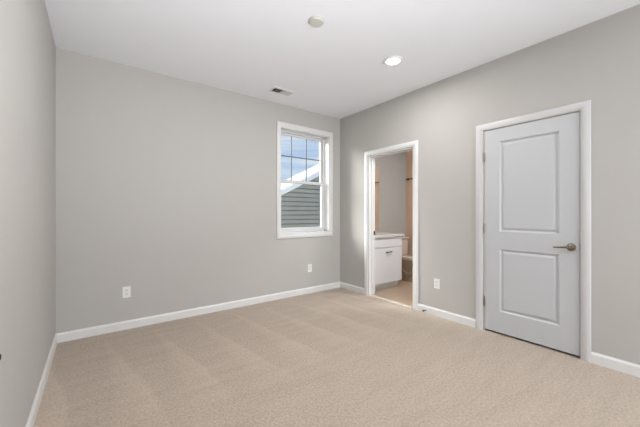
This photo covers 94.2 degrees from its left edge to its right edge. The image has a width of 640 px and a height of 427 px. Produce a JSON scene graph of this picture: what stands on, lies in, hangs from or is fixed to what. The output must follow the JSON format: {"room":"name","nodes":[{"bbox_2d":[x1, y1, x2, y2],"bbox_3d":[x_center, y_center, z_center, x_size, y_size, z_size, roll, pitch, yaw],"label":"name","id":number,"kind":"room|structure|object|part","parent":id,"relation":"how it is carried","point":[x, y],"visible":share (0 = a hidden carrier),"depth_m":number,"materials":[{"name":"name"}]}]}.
{"room":"empty bedroom","nodes":[
{"label":"empty bedroom","id":0,"kind":"room"},
{"bbox_2d":[0,0,55,426],"bbox_3d":[-0.475,-0.167,0.024,0.150,2.743,6.750,0,0,-37],"label":"wall","id":1,"kind":"structure","parent":0,"point":[27,45],"depth_m":1.54,"materials":[{"name":"beige paint"}]},
{"bbox_2d":[25,334,56,426],"bbox_3d":[-0.451,1.161,0.128,0.014,0.088,6.586,0,0,-37],"label":"baseboard","id":2,"kind":"structure","parent":1,"relation":"attached to","point":[34,410],"depth_m":1.94,"materials":[{"name":"white wood"}]},
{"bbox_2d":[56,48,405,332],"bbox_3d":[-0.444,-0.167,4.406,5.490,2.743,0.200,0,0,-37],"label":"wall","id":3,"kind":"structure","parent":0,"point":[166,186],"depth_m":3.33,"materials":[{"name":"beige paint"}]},
{"bbox_2d":[122,286,130,297],"bbox_3d":[-2.009,0.821,3.091,0.072,0.116,0.008,0,0,-37],"label":"wall outlet","id":4,"kind":"object","parent":3,"relation":"attached to","point":[126,291],"visible":1,"depth_m":3.09,"materials":[{"name":"white plastic"}]},
{"bbox_2d":[56,282,339,342],"bbox_3d":[-1.059,1.161,3.807,3.486,0.088,0.014,0,0,-37],"label":"baseboard","id":5,"kind":"structure","parent":3,"relation":"attached to","point":[123,325],"depth_m":3.39,"materials":[{"name":"white wood"}]},
{"bbox_2d":[277,121,332,238],"bbox_3d":[-0.257,-0.462,4.530,1.009,1.645,0.208,0,0,-37],"label":"window","id":6,"kind":"structure","parent":3,"relation":"in","point":[325,139],"depth_m":4.65,"materials":[{"name":"white plastic"}]},
{"bbox_2d":[281,137,319,180],"bbox_3d":[-0.302,-0.821,4.590,0.753,0.671,0.008,0,0,-37],"label":"grille","id":7,"kind":"object","parent":6,"relation":"attached to","point":[307,138],"depth_m":4.65,"materials":[{"name":"white plastic"}]},
{"bbox_3d":[-0.302,-0.818,4.590,0.813,0.737,0.030,0,0,-37],"label":"sash","id":8,"kind":"part","parent":6,"relation":"part of","materials":[{"name":"clear glass"}]},
{"bbox_3d":[-0.282,-0.115,4.563,0.813,0.754,0.030,0,0,-37],"label":"sash","id":9,"kind":"part","parent":6,"relation":"part of","materials":[{"name":"clear glass"}]},
{"bbox_3d":[-0.294,-0.462,4.579,0.861,1.497,0.085,0,0,-37],"label":"frame","id":10,"kind":"part","parent":6,"relation":"part of","materials":[{"name":"white plastic"}]},
{"bbox_2d":[308,264,311,271],"bbox_3d":[-0.154,0.831,4.495,0.072,0.116,0.008,0,0,-37],"label":"wall outlet","id":11,"kind":"object","parent":3,"relation":"attached to","point":[309,265],"visible":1,"depth_m":4.50,"materials":[{"name":"white plastic"}]},
{"bbox_2d":[375,167,378,229],"bbox_3d":[0.766,-0.266,5.191,0.787,1.150,0.008,0,0,-37],"label":"bathroom mirror","id":12,"kind":"object","parent":3,"relation":"attached to","point":[376,168],"visible":0.12,"depth_m":5.39,"materials":[{"name":"white mirror"}]},
{"bbox_2d":[34,280,639,426],"bbox_3d":[1.608,1.264,1.696,5.490,0.120,6.900,0,0,-37],"label":"floor","id":13,"kind":"structure","parent":0,"point":[335,357],"depth_m":2.21,"materials":[{"name":"beige carpet"}]},
{"bbox_2d":[375,236,401,290],"bbox_3d":[0.907,0.792,4.918,0.723,0.832,0.612,0,0,-37],"label":"vanity cabinet","id":14,"kind":"object","parent":13,"relation":"on","point":[388,250],"visible":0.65,"depth_m":4.71,"materials":[{"name":"white paint"}]},
{"bbox_3d":[1.065,0.458,4.708,0.699,0.150,0.020,0,0,-37],"label":"drawer","id":15,"kind":"part","parent":14,"relation":"part of","materials":[{"name":"white paint"}]},
{"bbox_2d":[375,232,403,237],"bbox_3d":[0.912,0.357,4.928,0.750,0.038,0.604,0,0,-37],"label":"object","id":16,"kind":"object","parent":14,"relation":"on","point":[377,234],"visible":0.51,"depth_m":4.75,"materials":[{"name":"white stone"}]},
{"bbox_2d":[368,295,412,308],"bbox_3d":[0.953,1.204,4.060,0.052,0.021,0.750,0,0,-37],"label":"threshold","id":17,"kind":"object","parent":13,"relation":"on","point":[384,299],"visible":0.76,"depth_m":4.02,"materials":[{"name":"beige wood"}]},
{"bbox_2d":[401,236,412,281],"bbox_3d":[1.597,0.828,5.364,0.456,0.762,0.713,0,0,-37],"label":"toilet","id":18,"kind":"object","parent":13,"relation":"on","point":[407,260],"visible":0.39,"depth_m":5.27,"materials":[{"name":"beige ceramic"}]},
{"bbox_3d":[1.443,0.651,5.567,0.429,0.337,0.183,0,0,-37],"label":"tank","id":19,"kind":"part","parent":18,"relation":"part of","materials":[{"name":"ceramic"}]},
{"bbox_3d":[1.662,0.779,5.277,0.372,0.022,0.494,0,0,-37],"label":"lid","id":20,"kind":"part","parent":18,"relation":"part of","materials":[{"name":"ceramic"}]},
{"bbox_3d":[1.645,1.010,5.301,0.364,0.396,0.545,0,0,-37],"label":"bowl","id":21,"kind":"part","parent":18,"relation":"part of","materials":[{"name":"beige ceramic"}]},
{"bbox_2d":[45,0,639,118],"bbox_3d":[1.608,-1.599,1.696,5.490,0.120,6.900,0,0,-37],"label":"ceiling","id":22,"kind":"structure","parent":0,"point":[336,69],"depth_m":2.59,"materials":[{"name":"white paint"}]},
{"bbox_2d":[268,86,294,95],"bbox_3d":[-0.484,-1.532,3.755,0.300,0.013,0.164,0,0,-37],"label":"ceiling vent","id":23,"kind":"object","parent":22,"relation":"in","point":[274,89],"visible":1,"depth_m":3.74,"materials":[{"name":"white metal"}]},
{"bbox_2d":[308,15,324,27],"bbox_3d":[-0.029,-1.526,2.381,0.132,0.025,0.132,0,0,-37],"label":"smoke detector","id":24,"kind":"object","parent":22,"relation":"attached to","point":[316,21],"visible":1,"depth_m":2.36,"materials":[{"name":"beige plastic"}]},
{"bbox_2d":[383,55,402,65],"bbox_3d":[0.735,-1.531,2.998,0.192,0.016,0.192,0,0,-37],"label":"recessed light","id":25,"kind":"object","parent":22,"relation":"in","point":[394,60],"visible":1,"depth_m":2.98,"materials":[{"name":"white plastic"}]},
{"bbox_2d":[406,150,412,254],"bbox_3d":[2.421,-0.167,5.070,0.120,2.743,2.200,0,0,-37],"label":"wall","id":26,"kind":"structure","parent":0,"point":[409,154],"depth_m":5.85,"materials":[{"name":"beige paint"}]},
{"bbox_2d":[340,4,639,364],"bbox_3d":[2.415,-0.167,2.212,0.129,2.743,6.750,0,0,-37],"label":"wall","id":27,"kind":"structure","parent":0,"point":[598,61],"depth_m":2.80,"materials":[{"name":"beige paint"}]},
{"bbox_2d":[364,140,417,310],"bbox_3d":[0.987,0.150,4.086,0.146,2.109,0.912,0,0,-37],"label":"door frame","id":28,"kind":"structure","parent":27,"relation":"attached to","point":[369,161],"depth_m":4.36,"materials":[{"name":"white wood"}]},
{"bbox_2d":[434,278,439,288],"bbox_3d":[1.367,0.826,3.484,0.008,0.116,0.072,0,0,-37],"label":"wall outlet","id":29,"kind":"object","parent":27,"relation":"attached to","point":[436,281],"visible":1,"depth_m":3.48,"materials":[{"name":"white plastic"}]},
{"bbox_2d":[340,282,639,377],"bbox_3d":[2.317,1.161,2.224,0.014,0.088,6.586,0,0,-37],"label":"baseboard","id":30,"kind":"structure","parent":27,"relation":"attached to","point":[616,364],"depth_m":3.12,"materials":[{"name":"white wood"}]},
{"bbox_2d":[483,112,579,355],"bbox_3d":[1.909,0.172,2.757,0.095,2.023,0.762,0,0,-37],"label":"door","id":31,"kind":"structure","parent":27,"relation":"in","point":[531,228],"depth_m":2.71,"materials":[{"name":"white wood"}]},
{"bbox_3d":[2.046,0.287,2.517,0.023,0.022,0.126,0,0,-37],"label":"lever","id":32,"kind":"part","parent":31,"relation":"part of","materials":[{"name":"brown metal"}]},
{"bbox_3d":[2.098,0.286,2.492,0.044,0.065,0.065,0,0,-37],"label":"handle","id":33,"kind":"part","parent":31,"relation":"part of","materials":[{"name":"brown metal"}]},
{"bbox_2d":[476,100,590,362],"bbox_3d":[1.961,0.146,2.798,0.146,2.117,0.906,0,0,-37],"label":"door frame","id":34,"kind":"structure","parent":27,"relation":"attached to","point":[585,106],"depth_m":2.47,"materials":[{"name":"white wood"}]},
{"label":"outside","id":35,"kind":"structure","parent":0,"visible":0},
{"bbox_3d":[-16.664,4.305,29.817,70.000,0.200,59.700,0,0,-37],"label":"ground","id":36,"kind":"structure","parent":35,"visible":0},
{"bbox_2d":[281,164,319,227],"bbox_3d":[1.224,0.952,10.827,13.900,6.505,1.375,0,0,-37],"label":"house","id":37,"kind":"structure","parent":36,"relation":"on","point":[300,203],"depth_m":8.74,"materials":[{"name":"grey"}]}
]}

